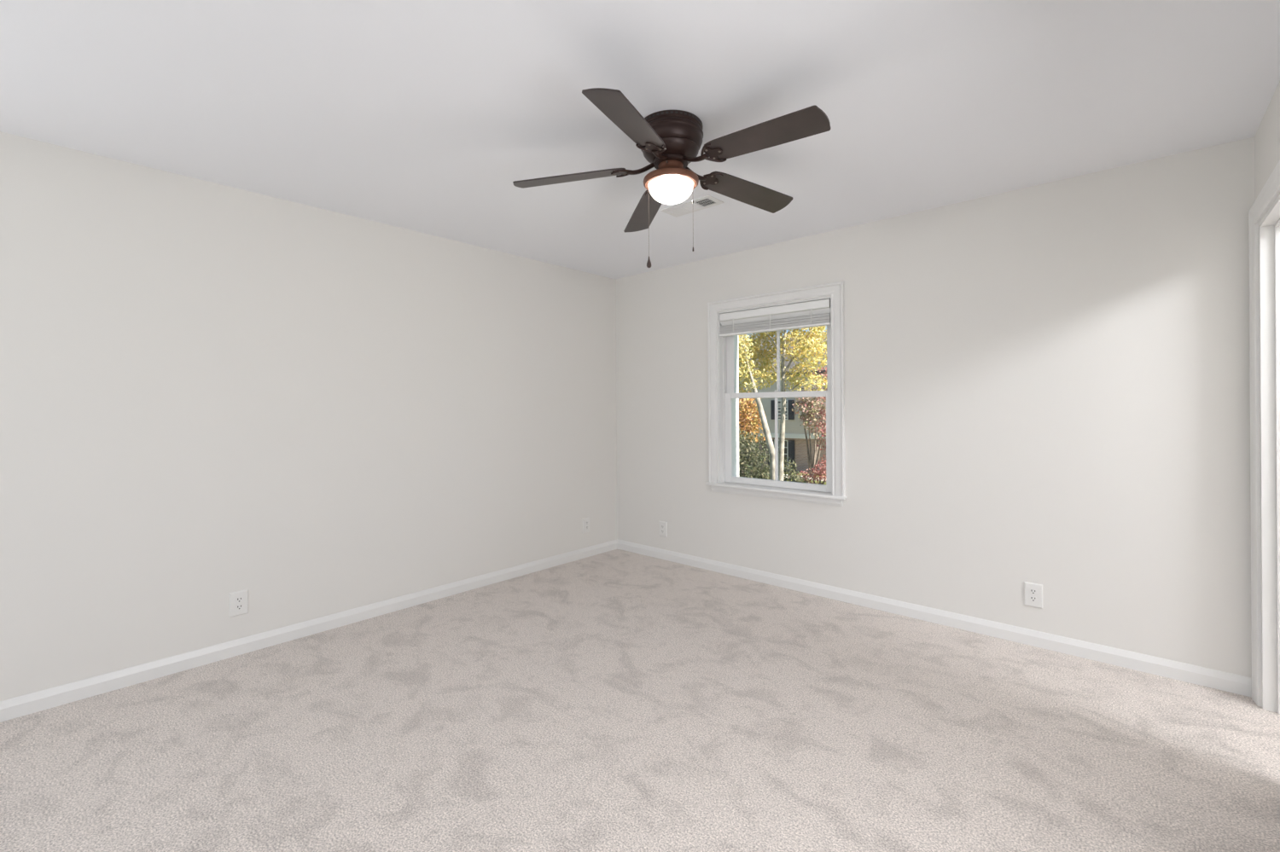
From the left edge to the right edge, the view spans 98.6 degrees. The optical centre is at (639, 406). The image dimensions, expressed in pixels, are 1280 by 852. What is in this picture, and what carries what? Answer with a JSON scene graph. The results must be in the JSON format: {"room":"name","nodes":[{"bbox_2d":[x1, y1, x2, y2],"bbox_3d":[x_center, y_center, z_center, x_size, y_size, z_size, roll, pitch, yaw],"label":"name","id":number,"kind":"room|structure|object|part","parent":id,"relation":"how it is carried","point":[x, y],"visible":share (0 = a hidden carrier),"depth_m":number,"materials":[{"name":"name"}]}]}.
{"room":"empty bedroom","nodes":[
{"label":"empty bedroom","id":0,"kind":"room"},
{"bbox_2d":[0,131,616,701],"bbox_3d":[-2.352,0.077,2.707,0.140,2.440,6.530,0,0,42],"label":"wall","id":1,"kind":"structure","parent":0,"point":[209,391],"depth_m":2.92,"materials":[{"name":"white paint"}]},
{"bbox_2d":[229,589,248,617],"bbox_3d":[-2.095,1.028,2.875,0.010,0.125,0.081,0,0,42],"label":"wall outlet","id":2,"kind":"object","parent":1,"relation":"attached to","point":[238,601],"visible":1,"depth_m":2.87,"materials":[{"name":"white plastic"}]},
{"bbox_2d":[235,604,243,610],"bbox_3d":[-2.092,1.048,2.873,0.003,0.028,0.034,0,0,42],"label":"receptacle","id":3,"kind":"object","parent":2,"relation":"attached to","point":[238,607],"depth_m":2.87,"materials":[{"name":"grey plastic"}]},
{"bbox_2d":[235,597,243,603],"bbox_3d":[-2.092,1.009,2.873,0.003,0.028,0.034,0,0,42],"label":"receptacle","id":4,"kind":"object","parent":2,"relation":"attached to","point":[238,600],"depth_m":2.87,"materials":[{"name":"grey plastic"}]},
{"bbox_2d":[0,539,617,722],"bbox_3d":[-2.288,1.256,2.656,0.014,0.081,6.250,0,0,42],"label":"baseboard","id":5,"kind":"structure","parent":1,"relation":"attached to","point":[16,707],"depth_m":2.91,"materials":[{"name":"white paint"}]},
{"bbox_2d":[582,517,589,533],"bbox_3d":[-0.456,1.013,4.702,0.010,0.125,0.081,0,0,42],"label":"wall outlet","id":6,"kind":"object","parent":1,"relation":"attached to","point":[586,520],"visible":1,"depth_m":4.70,"materials":[{"name":"white plastic"}]},
{"bbox_2d":[0,548,1279,851],"bbox_3d":[-0.854,1.348,1.370,4.145,0.120,6.530,0,0,42],"label":"floor","id":7,"kind":"structure","parent":0,"point":[616,701],"depth_m":2.11,"materials":[{"name":"carpet"}]},
{"bbox_2d":[0,0,1279,279],"bbox_3d":[-0.871,-1.277,1.370,4.145,0.250,6.530,0,0,42],"label":"ceiling","id":8,"kind":"structure","parent":0,"point":[422,116],"depth_m":2.04,"materials":[{"name":"white paint"}]},
{"bbox_2d":[512,87,831,267],"bbox_3d":[0.165,-0.861,2.243,1.224,0.596,1.268,0,0,42],"label":"ceiling fan","id":9,"kind":"object","parent":8,"relation":"hanging from","point":[669,140],"visible":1,"depth_m":2.17,"materials":[{"name":"brown wood"}]},
{"bbox_3d":[-0.293,-0.958,2.307,0.474,0.072,0.131,0,0,5],"label":"blade","id":10,"kind":"part","parent":9,"relation":"part of","materials":[{"name":"brown wood"}]},
{"bbox_3d":[-0.035,-0.974,1.883,0.131,0.056,0.474,0,0,23],"label":"blade","id":11,"kind":"part","parent":9,"relation":"part of","materials":[{"name":"brown wood"}]},
{"bbox_3d":[0.030,-0.954,2.683,0.131,0.077,0.474,0,0,-13],"label":"blade","id":12,"kind":"part","parent":9,"relation":"part of","materials":[{"name":"brown wood"}]},
{"bbox_3d":[0.035,-0.752,2.225,0.003,0.344,0.002,0,0,42],"label":"pull chain","id":13,"kind":"part","parent":9,"relation":"part of","materials":[{"name":"gold metal"}]},
{"bbox_3d":[0.128,-0.885,2.272,0.189,0.081,0.189,0,0,42],"label":"lamp shade","id":14,"kind":"part","parent":9,"relation":"part of","materials":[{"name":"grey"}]},
{"bbox_3d":[0.488,-0.968,2.491,0.474,0.066,0.131,0,0,-31],"label":"blade","id":15,"kind":"part","parent":9,"relation":"part of","materials":[{"name":"brown wood"}]},
{"bbox_3d":[0.449,-0.980,2.000,0.474,0.053,0.133,0,0,42],"label":"blade","id":16,"kind":"part","parent":9,"relation":"part of","materials":[{"name":"brown wood"}]},
{"bbox_2d":[660,194,724,217],"bbox_3d":[0.298,-1.155,3.177,0.344,0.010,0.150,0,0,42],"label":"ceiling vent","id":17,"kind":"object","parent":8,"relation":"in","point":[706,201],"visible":0.99,"depth_m":3.16,"materials":[{"name":"white metal"}]},
{"bbox_2d":[615,136,1254,678],"bbox_3d":[1.279,0.054,3.741,3.885,2.440,0.140,0,0,42],"label":"wall","id":18,"kind":"structure","parent":0,"point":[1047,385],"depth_m":2.96,"materials":[{"name":"white paint"}]},
{"bbox_2d":[659,521,667,537],"bbox_3d":[0.192,1.028,4.621,0.081,0.125,0.010,0,0,42],"label":"wall outlet","id":19,"kind":"object","parent":18,"relation":"attached to","point":[663,526],"visible":1,"depth_m":4.61,"materials":[{"name":"white plastic"}]},
{"bbox_2d":[705,281,847,506],"bbox_3d":[1.022,-0.080,4.039,1.089,1.475,0.338,0,0,42],"label":"window","id":20,"kind":"structure","parent":18,"relation":"in","point":[724,395],"depth_m":4.00,"materials":[{"name":"white paint"}]},
{"bbox_2d":[719,298,830,337],"bbox_3d":[0.951,-0.632,3.966,0.875,0.172,0.062,0,0,42],"label":"window blind","id":21,"kind":"object","parent":20,"relation":"attached to","point":[819,317],"visible":0.91,"depth_m":3.92,"materials":[{"name":"white plastic"}]},
{"bbox_3d":[0.953,-0.554,3.966,0.871,0.016,0.052,0,0,42],"label":"rail","id":22,"kind":"part","parent":21,"relation":"part of","materials":[{"name":"white plastic"}]},
{"bbox_3d":[0.950,0.597,3.954,1.089,0.022,0.110,0,0,42],"label":"sill","id":23,"kind":"part","parent":20,"relation":"part of","materials":[{"name":"white paint"}]},
{"bbox_3d":[0.995,0.238,4.006,0.879,0.692,0.034,0,0,42],"label":"sash","id":24,"kind":"part","parent":20,"relation":"part of","materials":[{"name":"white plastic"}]},
{"bbox_3d":[1.015,-0.395,4.033,0.879,0.654,0.034,0,0,42],"label":"sash","id":25,"kind":"part","parent":20,"relation":"part of","materials":[{"name":"white plastic"}]},
{"bbox_2d":[616,540,1251,698],"bbox_3d":[1.240,1.234,3.679,3.871,0.081,0.014,0,0,42],"label":"baseboard","id":26,"kind":"structure","parent":18,"relation":"attached to","point":[1226,682],"depth_m":3.05,"materials":[{"name":"white paint"}]},
{"bbox_2d":[1024,581,1042,609],"bbox_3d":[2.088,1.001,2.920,0.081,0.125,0.010,0,0,42],"label":"wall outlet","id":27,"kind":"object","parent":18,"relation":"attached to","point":[1032,592],"visible":1,"depth_m":2.92,"materials":[{"name":"white plastic"}]},
{"bbox_2d":[1029,596,1037,602],"bbox_3d":[2.086,1.020,2.917,0.034,0.028,0.003,0,0,42],"label":"receptacle","id":28,"kind":"object","parent":27,"relation":"attached to","point":[1032,599],"depth_m":2.92,"materials":[{"name":"grey plastic"}]},
{"bbox_2d":[1029,588,1037,594],"bbox_3d":[2.086,0.981,2.917,0.034,0.028,0.003,0,0,42],"label":"receptacle","id":29,"kind":"object","parent":27,"relation":"attached to","point":[1032,591],"depth_m":2.92,"materials":[{"name":"grey plastic"}]},
{"bbox_2d":[1254,81,1279,677],"bbox_3d":[0.636,0.058,0.025,0.120,2.440,6.530,0,0,42],"label":"wall","id":30,"kind":"structure","parent":0,"point":[1267,136],"depth_m":2.17,"materials":[{"name":"white paint"}]},
{"bbox_2d":[1248,160,1279,715],"bbox_3d":[2.414,0.206,2.022,0.141,2.122,0.869,0,0,42],"label":"door","id":31,"kind":"structure","parent":30,"relation":"in","point":[1265,282],"depth_m":2.29,"materials":[{"name":"white paint"}]},
{"label":"outside","id":32,"kind":"structure","parent":0,"visible":0},
{"bbox_2d":[746,467,826,484],"bbox_3d":[13.843,4.096,43.077,110.000,0.300,74.560,0,0,42],"label":"ground","id":33,"kind":"structure","parent":32,"point":[816,482],"depth_m":32.09,"materials":[{"name":"green plant"}]},
{"bbox_2d":[738,389,765,476],"bbox_3d":[5.521,1.522,29.963,2.756,5.012,2.895,0,0,42],"label":"tree","id":34,"kind":"object","parent":33,"relation":"on","point":[747,407],"visible":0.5,"depth_m":29.28,"materials":[{"name":"orange plant"}]},
{"bbox_2d":[738,334,774,480],"bbox_3d":[2.977,0.321,16.129,1.230,7.390,1.983,0,0,-23],"label":"autumn tree","id":35,"kind":"object","parent":33,"relation":"on","point":[765,425],"visible":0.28,"depth_m":15.65,"materials":[{"name":"yellow plant"}]},
{"bbox_2d":[738,428,785,481],"bbox_3d":[4.876,2.736,24.571,3.256,3.548,2.967,0,0,42],"label":"evergreen shrub","id":36,"kind":"object","parent":33,"relation":"on","point":[756,470],"visible":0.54,"depth_m":24.27,"materials":[{"name":"green plant"}]},
{"bbox_2d":[738,325,827,481],"bbox_3d":[5.228,-0.637,22.145,5.577,9.280,3.423,0,0,42],"label":"autumn tree","id":37,"kind":"object","parent":33,"relation":"on","point":[809,337],"visible":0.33,"depth_m":21.29,"materials":[{"name":"yellow plant"}]},
{"bbox_2d":[738,331,827,471],"bbox_3d":[11.567,-0.502,37.408,16.651,8.924,9.800,0,0,42],"label":"trees","id":38,"kind":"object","parent":33,"relation":"on","point":[794,439],"visible":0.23,"depth_m":33.80,"materials":[{"name":"beige"}]},
{"bbox_2d":[770,400,774,419],"bbox_3d":[8.362,0.199,34.356,0.380,1.208,0.070,0,0,42],"label":"shutter","id":39,"kind":"object","parent":38,"relation":"hanging from","point":[772,402],"depth_m":34.38,"materials":[{"name":"black wood"}]},
{"bbox_3d":[8.872,2.955,34.469,0.828,1.648,0.025,0,0,42],"label":"pane","id":40,"kind":"part","parent":38,"relation":"part of","materials":[{"name":"white glass"}]},
{"bbox_3d":[8.835,0.196,34.015,0.640,1.108,0.025,0,0,42],"label":"pane","id":41,"kind":"part","parent":38,"relation":"part of","materials":[{"name":"white glass"}]},
{"bbox_2d":[787,400,794,419],"bbox_3d":[9.225,0.193,33.581,0.380,1.208,0.070,0,0,42],"label":"shutter","id":42,"kind":"object","parent":38,"relation":"hanging from","point":[790,414],"depth_m":33.57,"materials":[{"name":"black"}]},
{"bbox_2d":[787,440,795,469],"bbox_3d":[9.347,2.952,33.958,0.420,1.748,0.070,0,0,42],"label":"shutter","id":43,"kind":"object","parent":38,"relation":"hanging from","point":[791,444],"depth_m":33.92,"materials":[{"name":"black"}]},
{"bbox_2d":[766,457,811,483],"bbox_3d":[7.013,3.533,25.433,2.371,2.361,1.885,0,0,42],"label":"shrub","id":44,"kind":"object","parent":33,"relation":"on","point":[794,479],"visible":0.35,"depth_m":25.51,"materials":[{"name":"green plant"}]},
{"bbox_2d":[791,385,826,477],"bbox_3d":[9.692,1.411,30.428,2.484,5.172,2.084,0,0,15],"label":"tree","id":45,"kind":"object","parent":33,"relation":"on","point":[811,412],"visible":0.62,"depth_m":30.29,"materials":[{"name":"red plant"}]},
{"bbox_2d":[797,459,826,484],"bbox_3d":[8.719,3.304,27.228,2.577,1.574,1.424,0,0,42],"label":"shrub","id":46,"kind":"object","parent":33,"relation":"on","point":[820,477],"visible":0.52,"depth_m":27.06,"materials":[{"name":"red plant"}]},
{"bbox_2d":[812,366,827,465],"bbox_3d":[8.300,1.075,23.838,1.674,5.824,1.806,0,0,42],"label":"maple","id":47,"kind":"object","parent":33,"relation":"on","point":[823,432],"visible":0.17,"depth_m":23.72,"materials":[{"name":"red plant"}]}
]}

